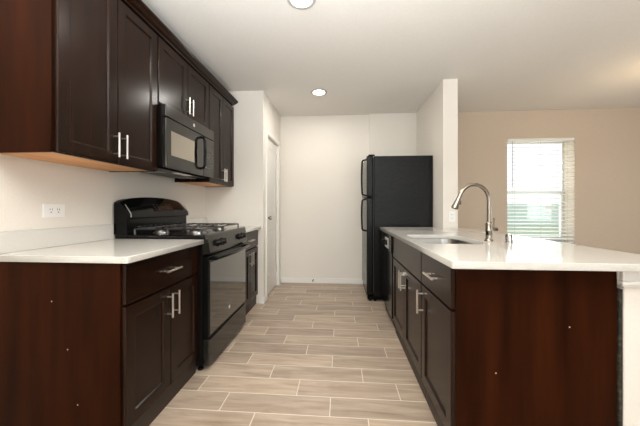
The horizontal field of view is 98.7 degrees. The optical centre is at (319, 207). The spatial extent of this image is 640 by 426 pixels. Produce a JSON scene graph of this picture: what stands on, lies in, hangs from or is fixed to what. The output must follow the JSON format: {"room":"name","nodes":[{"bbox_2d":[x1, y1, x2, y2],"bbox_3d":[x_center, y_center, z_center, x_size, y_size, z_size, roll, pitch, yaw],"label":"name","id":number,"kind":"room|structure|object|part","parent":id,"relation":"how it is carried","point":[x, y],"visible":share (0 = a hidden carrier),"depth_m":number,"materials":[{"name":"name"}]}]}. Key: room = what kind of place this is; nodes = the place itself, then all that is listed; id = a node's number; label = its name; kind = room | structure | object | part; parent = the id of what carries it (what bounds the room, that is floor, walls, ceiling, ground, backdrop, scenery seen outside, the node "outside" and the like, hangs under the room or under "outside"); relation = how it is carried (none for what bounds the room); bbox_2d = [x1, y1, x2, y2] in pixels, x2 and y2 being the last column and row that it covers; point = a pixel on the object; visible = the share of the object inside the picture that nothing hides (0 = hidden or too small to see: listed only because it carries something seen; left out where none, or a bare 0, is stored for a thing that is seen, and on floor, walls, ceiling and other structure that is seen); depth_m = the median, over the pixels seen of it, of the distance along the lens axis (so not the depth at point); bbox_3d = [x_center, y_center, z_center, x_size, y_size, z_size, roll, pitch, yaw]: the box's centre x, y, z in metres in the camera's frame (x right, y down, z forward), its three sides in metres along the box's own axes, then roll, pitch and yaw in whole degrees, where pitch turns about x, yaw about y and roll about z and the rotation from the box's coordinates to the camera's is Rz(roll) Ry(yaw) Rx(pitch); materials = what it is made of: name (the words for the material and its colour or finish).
{"room":"kitchen","nodes":[
{"label":"kitchen","id":0,"kind":"room"},
{"bbox_2d":[0,154,205,238],"bbox_3d":[-1.667,-0.129,-0.029,0.120,2.508,6.700,0,0,4],"label":"wall","id":1,"kind":"structure","parent":0,"point":[88,195],"depth_m":1.65,"materials":[{"name":"paint"}]},
{"bbox_2d":[42,204,64,217],"bbox_3d":[-1.487,0.015,1.539,0.009,0.076,0.118,0,0,4],"label":"wall outlet","id":2,"kind":"object","parent":1,"relation":"attached to","point":[48,210],"visible":1,"depth_m":1.53,"materials":[{"name":"white plastic"}]},
{"bbox_2d":[48,208,53,213],"bbox_3d":[-1.486,0.015,1.519,0.003,0.032,0.030,0,0,4],"label":"receptacle","id":3,"kind":"object","parent":2,"relation":"attached to","point":[50,210],"depth_m":1.52,"materials":[{"name":"white plastic"}]},
{"bbox_2d":[0,224,113,253],"bbox_3d":[-1.478,0.164,1.590,0.020,0.102,0.674,0,0,4],"label":"backsplash","id":4,"kind":"structure","parent":1,"relation":"attached to","point":[23,240],"depth_m":1.51,"materials":[{"name":"white stone"}]},
{"bbox_2d":[0,0,156,171],"bbox_3d":[-1.297,-0.729,1.566,0.386,0.962,0.688,0,0,4],"label":"upper cabinet","id":5,"kind":"object","parent":1,"relation":"attached to","point":[78,78],"visible":1,"depth_m":1.34,"materials":[{"name":"brown wood"}]},
{"bbox_3d":[-1.351,-0.729,1.228,0.328,0.962,0.006,0,0,4],"label":"panel","id":6,"kind":"part","parent":5,"relation":"part of","materials":[{"name":"brown wood"}]},
{"bbox_3d":[-1.164,-0.723,1.390,0.019,0.938,0.332,0,0,4],"label":"door","id":7,"kind":"part","parent":5,"relation":"part of","materials":[{"name":"brown wood"}]},
{"bbox_3d":[-1.126,-0.350,1.526,0.038,0.135,0.012,0,0,4],"label":"pull handle","id":8,"kind":"part","parent":5,"relation":"part of","materials":[{"name":"silver metal"}]},
{"bbox_3d":[-1.122,-0.350,1.583,0.038,0.135,0.012,0,0,4],"label":"pull handle","id":9,"kind":"part","parent":5,"relation":"part of","materials":[{"name":"silver metal"}]},
{"bbox_3d":[-1.139,-0.723,1.726,0.019,0.938,0.338,0,0,4],"label":"door","id":10,"kind":"part","parent":5,"relation":"part of","materials":[{"name":"brown wood"}]},
{"bbox_2d":[121,0,237,105],"bbox_3d":[-1.241,-1.235,2.222,0.398,0.048,2.102,0,0,4],"label":"crown molding","id":11,"kind":"structure","parent":5,"relation":"attached to","point":[138,7],"depth_m":2.06,"materials":[{"name":"brown wood"}]},
{"bbox_2d":[157,35,208,128],"bbox_3d":[-1.245,-0.971,2.281,0.386,0.479,0.740,0,0,4],"label":"upper cabinet","id":12,"kind":"object","parent":1,"relation":"attached to","point":[179,86],"visible":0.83,"depth_m":2.18,"materials":[{"name":"brown wood"}]},
{"bbox_3d":[-1.113,-0.964,2.087,0.019,0.457,0.364,0,0,4],"label":"door","id":13,"kind":"part","parent":12,"relation":"part of","materials":[{"name":"brown wood"}]},
{"bbox_2d":[142,103,213,178],"bbox_3d":[-1.209,-0.501,2.279,0.455,0.453,0.726,0,0,4],"label":"microwave","id":14,"kind":"object","parent":12,"relation":"attached to","point":[185,147],"visible":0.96,"depth_m":2.13,"materials":[{"name":"black metal"}]},
{"bbox_3d":[-1.243,-0.284,2.281,0.290,0.012,0.686,0,0,4],"label":"underside plate","id":15,"kind":"part","parent":14,"relation":"part of","materials":[{"name":"black metal"}]},
{"bbox_3d":[-1.063,-0.460,2.166,0.034,0.345,0.523,0,0,4],"label":"door","id":16,"kind":"part","parent":14,"relation":"part of","materials":[{"name":"black metal"}]},
{"bbox_3d":[-1.055,-0.681,2.268,0.034,0.088,0.726,0,0,4],"label":"vent panel","id":17,"kind":"part","parent":14,"relation":"part of","materials":[{"name":"black metal"}]},
{"bbox_3d":[-1.005,-0.475,2.369,0.060,0.292,0.022,0,0,4],"label":"handle","id":18,"kind":"part","parent":14,"relation":"part of","materials":[{"name":"black plastic"}]},
{"bbox_3d":[-1.036,-0.460,2.530,0.034,0.345,0.199,0,0,4],"label":"control panel","id":19,"kind":"part","parent":14,"relation":"part of","materials":[{"name":"black"}]},
{"bbox_3d":[-1.074,-0.833,2.242,0.038,0.135,0.012,0,0,4],"label":"pull handle","id":20,"kind":"part","parent":12,"relation":"part of","materials":[{"name":"silver metal"}]},
{"bbox_3d":[-1.086,-0.964,2.454,0.019,0.457,0.364,0,0,4],"label":"door","id":21,"kind":"part","parent":12,"relation":"part of","materials":[{"name":"brown wood"}]},
{"bbox_2d":[186,217,206,224],"bbox_3d":[-1.377,0.164,2.989,0.020,0.102,0.590,0,0,4],"label":"backsplash","id":22,"kind":"structure","parent":1,"relation":"attached to","point":[192,220],"depth_m":3.04,"materials":[{"name":"white stone"}]},
{"bbox_2d":[175,84,233,186],"bbox_3d":[-1.196,-0.730,2.962,0.386,0.960,0.619,0,0,4],"label":"upper cabinet","id":23,"kind":"object","parent":1,"relation":"attached to","point":[221,112],"visible":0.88,"depth_m":2.91,"materials":[{"name":"brown wood"}]},
{"bbox_3d":[-1.061,-0.723,2.798,0.019,0.938,0.304,0,0,4],"label":"door","id":24,"kind":"part","parent":23,"relation":"part of","materials":[{"name":"brown wood"}]},
{"bbox_3d":[-1.039,-0.723,3.104,0.019,0.938,0.304,0,0,4],"label":"door","id":25,"kind":"part","parent":23,"relation":"part of","materials":[{"name":"brown wood"}]},
{"bbox_2d":[206,91,279,302],"bbox_3d":[-1.042,-0.129,3.730,0.820,2.508,0.930,0,0,4],"label":"wall","id":26,"kind":"structure","parent":0,"point":[244,203],"depth_m":3.25,"materials":[{"name":"paint"}]},
{"bbox_2d":[259,278,280,303],"bbox_3d":[-0.652,1.087,3.696,0.063,0.075,0.943,0,0,4],"label":"baseboard","id":27,"kind":"structure","parent":26,"relation":"attached to","point":[262,300],"depth_m":3.23,"materials":[{"name":"white paint"}]},
{"bbox_2d":[268,138,276,293],"bbox_3d":[-0.641,0.104,3.698,0.104,2.018,0.610,0,0,4],"label":"door","id":28,"kind":"structure","parent":26,"relation":"in","point":[272,156],"depth_m":3.73,"materials":[{"name":"white paint"}]},
{"bbox_2d":[266,128,279,300],"bbox_3d":[-0.683,0.079,3.699,0.131,2.092,0.734,0,0,4],"label":"trim","id":29,"kind":"structure","parent":26,"relation":"attached to","point":[269,135],"depth_m":4.00,"materials":[{"name":"white paint"}]},
{"bbox_2d":[149,282,436,425],"bbox_3d":[1.808,1.165,0.179,7.020,0.080,7.820,0,0,4],"label":"floor","id":30,"kind":"structure","parent":0,"point":[312,354],"depth_m":1.88,"materials":[{"name":"beige tile"}]},
{"bbox_2d":[0,246,198,425],"bbox_3d":[-1.148,0.686,1.574,0.674,0.878,0.657,0,0,4],"label":"base cabinet","id":31,"kind":"object","parent":30,"relation":"on","point":[82,344],"visible":0.92,"depth_m":1.26,"materials":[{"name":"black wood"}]},
{"bbox_3d":[-1.200,0.686,1.252,0.616,0.878,0.006,0,0,4],"label":"panel","id":32,"kind":"part","parent":31,"relation":"part of","materials":[{"name":"brown wood"}]},
{"bbox_2d":[0,239,203,263],"bbox_3d":[-1.153,0.230,1.568,0.671,0.030,0.676,0,0,4],"label":"countertop","id":33,"kind":"structure","parent":31,"relation":"on","point":[115,251],"depth_m":1.36,"materials":[{"name":"white stone"}]},
{"bbox_3d":[-0.870,0.730,1.401,0.019,0.561,0.328,0,0,4],"label":"door","id":34,"kind":"part","parent":31,"relation":"part of","materials":[{"name":"brown wood"}]},
{"bbox_3d":[-0.859,0.347,1.556,0.019,0.180,0.640,0,0,4],"label":"drawer","id":35,"kind":"part","parent":31,"relation":"part of","materials":[{"name":"brown wood"}]},
{"bbox_3d":[-0.833,0.543,1.532,0.038,0.135,0.012,0,0,4],"label":"pull handle","id":36,"kind":"part","parent":31,"relation":"part of","materials":[{"name":"silver metal"}]},
{"bbox_3d":[-0.831,0.347,1.554,0.039,0.011,0.135,0,0,4],"label":"pull handle","id":37,"kind":"part","parent":31,"relation":"part of","materials":[{"name":"silver metal"}]},
{"bbox_3d":[-0.828,0.543,1.594,0.038,0.135,0.012,0,0,4],"label":"pull handle","id":38,"kind":"part","parent":31,"relation":"part of","materials":[{"name":"silver metal"}]},
{"bbox_3d":[-0.847,0.730,1.722,0.019,0.561,0.308,0,0,4],"label":"door","id":39,"kind":"part","parent":31,"relation":"part of","materials":[{"name":"brown wood"}]},
{"bbox_2d":[114,197,249,370],"bbox_3d":[-1.045,0.519,2.283,0.761,1.212,0.756,0,0,4],"label":"gas range","id":40,"kind":"object","parent":30,"relation":"on","point":[222,305],"visible":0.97,"depth_m":2.07,"materials":[{"name":"black metal"}]},
{"bbox_2d":[115,227,234,240],"bbox_3d":[-1.089,0.206,2.286,0.655,0.037,0.756,0,0,4],"label":"cooktop","id":41,"kind":"object","parent":40,"relation":"in","point":[140,234],"depth_m":1.95,"materials":[{"name":"black metal"}]},
{"bbox_3d":[-0.932,0.180,2.078,0.140,0.016,0.140,0,0,4],"label":"burner","id":42,"kind":"part","parent":40,"relation":"part of","materials":[{"name":"silver metal"}]},
{"bbox_3d":[-0.736,0.253,2.014,0.042,0.058,0.058,0,0,4],"label":"knob","id":43,"kind":"part","parent":40,"relation":"part of","materials":[{"name":"black plastic"}]},
{"bbox_3d":[-0.759,0.616,2.262,0.043,0.562,0.740,0,0,4],"label":"oven door","id":44,"kind":"part","parent":40,"relation":"part of","materials":[{"name":"black ceramic"}]},
{"bbox_3d":[-0.730,0.253,2.093,0.042,0.058,0.058,0,0,4],"label":"knob","id":45,"kind":"part","parent":40,"relation":"part of","materials":[{"name":"black plastic"}]},
{"bbox_3d":[-0.758,1.000,2.262,0.045,0.181,0.740,0,0,4],"label":"storage drawer","id":46,"kind":"part","parent":40,"relation":"part of","materials":[{"name":"black metal"}]},
{"bbox_3d":[-0.753,0.250,2.262,0.058,0.138,0.754,0,0,4],"label":"control panel","id":47,"kind":"part","parent":40,"relation":"part of","materials":[{"name":"black metal"}]},
{"bbox_3d":[-0.737,0.630,2.260,0.004,0.500,0.712,0,0,4],"label":"oven glass","id":48,"kind":"part","parent":40,"relation":"part of","materials":[{"name":"black glass"}]},
{"bbox_3d":[-0.702,0.353,2.258,0.074,0.026,0.686,0,0,4],"label":"handle","id":49,"kind":"part","parent":40,"relation":"part of","materials":[{"name":"black metal"}]},
{"bbox_2d":[243,230,257,314],"bbox_3d":[-1.047,0.686,2.965,0.674,0.878,0.593,0,0,4],"label":"base cabinet","id":50,"kind":"object","parent":30,"relation":"on","point":[251,253],"visible":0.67,"depth_m":2.99,"materials":[{"name":"black"}]},
{"bbox_2d":[225,226,260,232],"bbox_3d":[-1.051,0.230,2.965,0.671,0.030,0.595,0,0,4],"label":"countertop","id":51,"kind":"structure","parent":50,"relation":"on","point":[248,228],"depth_m":3.03,"materials":[{"name":"white stone"}]},
{"bbox_3d":[-0.769,0.730,2.798,0.019,0.561,0.289,0,0,4],"label":"door","id":52,"kind":"part","parent":50,"relation":"part of","materials":[{"name":"brown wood"}]},
{"bbox_3d":[-0.758,0.347,2.943,0.019,0.180,0.580,0,0,4],"label":"drawer","id":53,"kind":"part","parent":50,"relation":"part of","materials":[{"name":"brown wood"}]},
{"bbox_3d":[-0.733,0.543,2.911,0.038,0.135,0.012,0,0,4],"label":"pull handle","id":54,"kind":"part","parent":50,"relation":"part of","materials":[{"name":"silver metal"}]},
{"bbox_3d":[-0.748,0.730,3.088,0.019,0.561,0.288,0,0,4],"label":"door","id":55,"kind":"part","parent":50,"relation":"part of","materials":[{"name":"brown wood"}]},
{"bbox_2d":[381,231,395,328],"bbox_3d":[0.961,0.689,2.780,0.637,0.872,0.595,0,0,4],"label":"dishwasher","id":56,"kind":"object","parent":30,"relation":"on","point":[386,239],"visible":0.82,"depth_m":2.68,"materials":[{"name":"black metal"}]},
{"bbox_3d":[0.688,0.335,2.800,0.042,0.159,0.591,0,0,4],"label":"control panel","id":57,"kind":"part","parent":56,"relation":"part of","materials":[{"name":"black plastic"}]},
{"bbox_3d":[0.692,0.715,2.800,0.034,0.590,0.591,0,0,4],"label":"door","id":58,"kind":"part","parent":56,"relation":"part of","materials":[{"name":"black metal"}]},
{"bbox_3d":[0.762,1.075,2.795,0.085,0.100,0.575,0,0,4],"label":"toe panel","id":59,"kind":"part","parent":56,"relation":"part of","materials":[{"name":"black metal"}]},
{"bbox_2d":[361,154,432,300],"bbox_3d":[0.946,0.239,3.654,0.850,1.772,0.724,0,0,4],"label":"refrigerator","id":60,"kind":"object","parent":30,"relation":"on","point":[396,191],"visible":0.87,"depth_m":3.31,"materials":[{"name":"black metal"}]},
{"bbox_3d":[0.535,0.085,3.360,0.073,0.410,0.022,0,0,4],"label":"handle","id":61,"kind":"part","parent":60,"relation":"part of","materials":[{"name":"black ceramic"}]},
{"bbox_3d":[0.535,-0.370,3.360,0.073,0.460,0.022,0,0,4],"label":"handle","id":62,"kind":"part","parent":60,"relation":"part of","materials":[{"name":"black ceramic"}]},
{"bbox_3d":[0.628,0.464,3.677,0.076,1.173,0.724,0,0,4],"label":"fridge door","id":63,"kind":"part","parent":60,"relation":"part of","materials":[{"name":"black metal"}]},
{"bbox_3d":[0.628,-0.385,3.677,0.076,0.495,0.724,0,0,4],"label":"freezer door","id":64,"kind":"part","parent":60,"relation":"part of","materials":[{"name":"black metal"}]},
{"bbox_2d":[393,237,425,397],"bbox_3d":[0.942,0.686,2.037,0.702,0.878,0.874,0,0,4],"label":"base cabinet","id":65,"kind":"object","parent":30,"relation":"on","point":[407,260],"visible":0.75,"depth_m":1.93,"materials":[{"name":"black wood"}]},
{"bbox_3d":[0.654,0.730,2.276,0.019,0.561,0.432,0,0,4],"label":"door","id":66,"kind":"part","parent":65,"relation":"part of","materials":[{"name":"brown wood"}]},
{"bbox_3d":[0.613,0.543,2.091,0.038,0.135,0.012,0,0,4],"label":"pull handle","id":67,"kind":"part","parent":65,"relation":"part of","materials":[{"name":"silver metal"}]},
{"bbox_3d":[0.609,0.543,2.031,0.038,0.135,0.012,0,0,4],"label":"pull handle","id":68,"kind":"part","parent":65,"relation":"part of","materials":[{"name":"silver metal"}]},
{"bbox_3d":[0.623,0.730,1.842,0.019,0.561,0.432,0,0,4],"label":"door","id":69,"kind":"part","parent":65,"relation":"part of","materials":[{"name":"brown wood"}]},
{"bbox_2d":[380,227,639,271],"bbox_3d":[1.071,0.230,2.080,0.935,0.030,2.025,0,0,4],"label":"countertop","id":70,"kind":"structure","parent":65,"relation":"on","point":[526,253],"depth_m":1.30,"materials":[{"name":"white stone"}]},
{"bbox_2d":[414,238,471,243],"bbox_3d":[0.854,0.336,1.931,0.432,0.182,0.631,0,0,4],"label":"sink","id":71,"kind":"object","parent":70,"relation":"in","point":[425,240],"visible":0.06,"depth_m":2.21,"materials":[{"name":"silver metal"}]},
{"bbox_2d":[451,183,497,240],"bbox_3d":[1.008,0.025,1.799,0.289,0.380,0.054,0,0,4],"label":"faucet","id":72,"kind":"object","parent":70,"relation":"on","point":[489,227],"visible":1,"depth_m":1.78,"materials":[{"name":"silver metal"}]},
{"bbox_3d":[1.011,-0.035,1.798,0.205,0.260,0.025,0,0,4],"label":"spout","id":73,"kind":"part","parent":72,"relation":"part of","materials":[{"name":"silver metal"}]},
{"bbox_2d":[505,234,513,242],"bbox_3d":[1.183,0.188,1.719,0.048,0.054,0.048,0,0,4],"label":"air gap","id":74,"kind":"object","parent":70,"relation":"on","point":[508,237],"visible":1,"depth_m":1.70,"materials":[{"name":"silver metal"}]},
{"bbox_2d":[416,253,616,425],"bbox_3d":[0.893,0.686,1.379,0.702,0.878,0.439,0,0,4],"label":"base cabinet","id":75,"kind":"object","parent":30,"relation":"on","point":[500,347],"visible":0.77,"depth_m":1.16,"materials":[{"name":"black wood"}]},
{"bbox_3d":[0.577,0.543,1.592,0.038,0.135,0.012,0,0,4],"label":"pull handle","id":76,"kind":"part","parent":75,"relation":"part of","materials":[{"name":"silver metal"}]},
{"bbox_3d":[0.563,0.347,1.404,0.039,0.011,0.135,0,0,4],"label":"pull handle","id":77,"kind":"part","parent":75,"relation":"part of","materials":[{"name":"silver metal"}]},
{"bbox_3d":[0.591,0.347,1.402,0.019,0.180,0.431,0,0,4],"label":"drawer","id":78,"kind":"part","parent":75,"relation":"part of","materials":[{"name":"brown wood"}]},
{"bbox_3d":[0.591,0.730,1.402,0.019,0.561,0.431,0,0,4],"label":"door","id":79,"kind":"part","parent":75,"relation":"part of","materials":[{"name":"brown wood"}]},
{"bbox_2d":[142,0,639,116],"bbox_3d":[1.808,-1.433,0.179,7.020,0.100,7.820,0,0,4],"label":"ceiling","id":80,"kind":"structure","parent":0,"point":[368,56],"depth_m":2.38,"materials":[{"name":"paint"}]},
{"bbox_2d":[287,0,315,9],"bbox_3d":[-0.124,-1.378,1.814,0.196,0.010,0.196,0,0,4],"label":"recessed light","id":81,"kind":"object","parent":80,"relation":"in","point":[297,4],"visible":1,"depth_m":1.85,"materials":[{"name":"grey"}]},
{"bbox_2d":[311,89,326,95],"bbox_3d":[-0.012,-1.378,3.280,0.196,0.010,0.196,0,0,4],"label":"recessed light","id":82,"kind":"object","parent":80,"relation":"in","point":[318,92],"visible":1,"depth_m":3.28,"materials":[{"name":"grey"}]},
{"bbox_2d":[416,79,457,227],"bbox_3d":[1.443,-0.129,3.542,0.152,2.508,1.185,0,0,4],"label":"wall","id":83,"kind":"structure","parent":0,"point":[437,118],"depth_m":2.98,"materials":[{"name":"paint"}]},
{"bbox_2d":[449,211,454,221],"bbox_3d":[1.414,0.092,2.945,0.070,0.115,0.009,0,0,4],"label":"wall outlet","id":84,"kind":"object","parent":83,"relation":"attached to","point":[451,213],"visible":1,"depth_m":2.94,"materials":[{"name":"white plastic"}]},
{"bbox_2d":[280,108,639,278],"bbox_3d":[2.149,-0.129,4.047,6.700,2.508,0.225,0,0,4],"label":"wall","id":85,"kind":"structure","parent":0,"point":[606,144],"depth_m":3.97,"materials":[{"name":"beige paint"}]},
{"bbox_2d":[281,277,362,283],"bbox_3d":[0.403,1.087,4.070,1.986,0.075,0.043,0,0,4],"label":"baseboard","id":86,"kind":"structure","parent":85,"relation":"attached to","point":[283,279],"depth_m":4.11,"materials":[{"name":"white paint"}]},
{"bbox_2d":[507,142,562,241],"bbox_3d":[3.138,-0.242,4.113,0.947,1.535,0.060,0,0,4],"label":"window","id":87,"kind":"structure","parent":85,"relation":"in","point":[508,143],"depth_m":4.07,"materials":[{"name":"white plastic"}]},
{"bbox_3d":[3.137,0.105,4.104,0.871,0.730,0.039,0,0,4],"label":"sash","id":88,"kind":"part","parent":87,"relation":"part of","materials":[{"name":"glass"}]},
{"bbox_2d":[507,138,574,243],"bbox_3d":[3.123,-0.244,3.907,0.895,1.487,0.064,0,0,4],"label":"window blind","id":89,"kind":"object","parent":87,"relation":"attached to","point":[564,140],"visible":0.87,"depth_m":3.90,"materials":[{"name":"white plastic"}]},
{"bbox_3d":[2.771,-0.230,3.937,0.002,1.430,0.053,0,0,4],"label":"ladder cord","id":90,"kind":"part","parent":89,"relation":"part of","materials":[{"name":"white fabric"}]},
{"bbox_3d":[3.476,-0.230,3.886,0.002,1.430,0.053,0,0,4],"label":"ladder cord","id":91,"kind":"part","parent":89,"relation":"part of","materials":[{"name":"white fabric"}]},
{"bbox_2d":[617,279,639,425],"bbox_3d":[1.374,0.686,2.036,0.122,0.878,1.830,0,0,4],"label":"wall","id":92,"kind":"structure","parent":0,"point":[631,296],"depth_m":1.12,"materials":[{"name":"paint"}]},
{"bbox_2d":[617,288,622,425],"bbox_3d":[1.241,0.730,1.145,0.014,0.790,0.025,0,0,4],"label":"trim","id":93,"kind":"structure","parent":92,"relation":"attached to","point":[619,291],"depth_m":1.13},
{"bbox_2d":[617,271,639,287],"bbox_3d":[1.369,0.285,2.022,0.174,0.076,1.858,0,0,4],"label":"trim","id":94,"kind":"structure","parent":92,"relation":"attached to","point":[626,279],"depth_m":1.11,"materials":[{"name":"white paint"}]},
{"label":"outside","id":95,"kind":"structure","parent":0,"visible":0},
{"bbox_2d":[507,226,558,236],"bbox_3d":[7.487,1.002,9.883,25.500,0.565,12.000,0,0,4],"label":"lawn","id":96,"kind":"structure","parent":95,"point":[523,229],"depth_m":11.87,"materials":[{"name":"green plant"}]},
{"bbox_2d":[507,204,558,225],"bbox_3d":[7.003,0.410,13.568,18.000,1.230,0.080,0,0,4],"label":"fence","id":97,"kind":"object","parent":96,"relation":"on","point":[508,207],"visible":0.04,"depth_m":13.29,"materials":[{"name":"white"}]}
]}

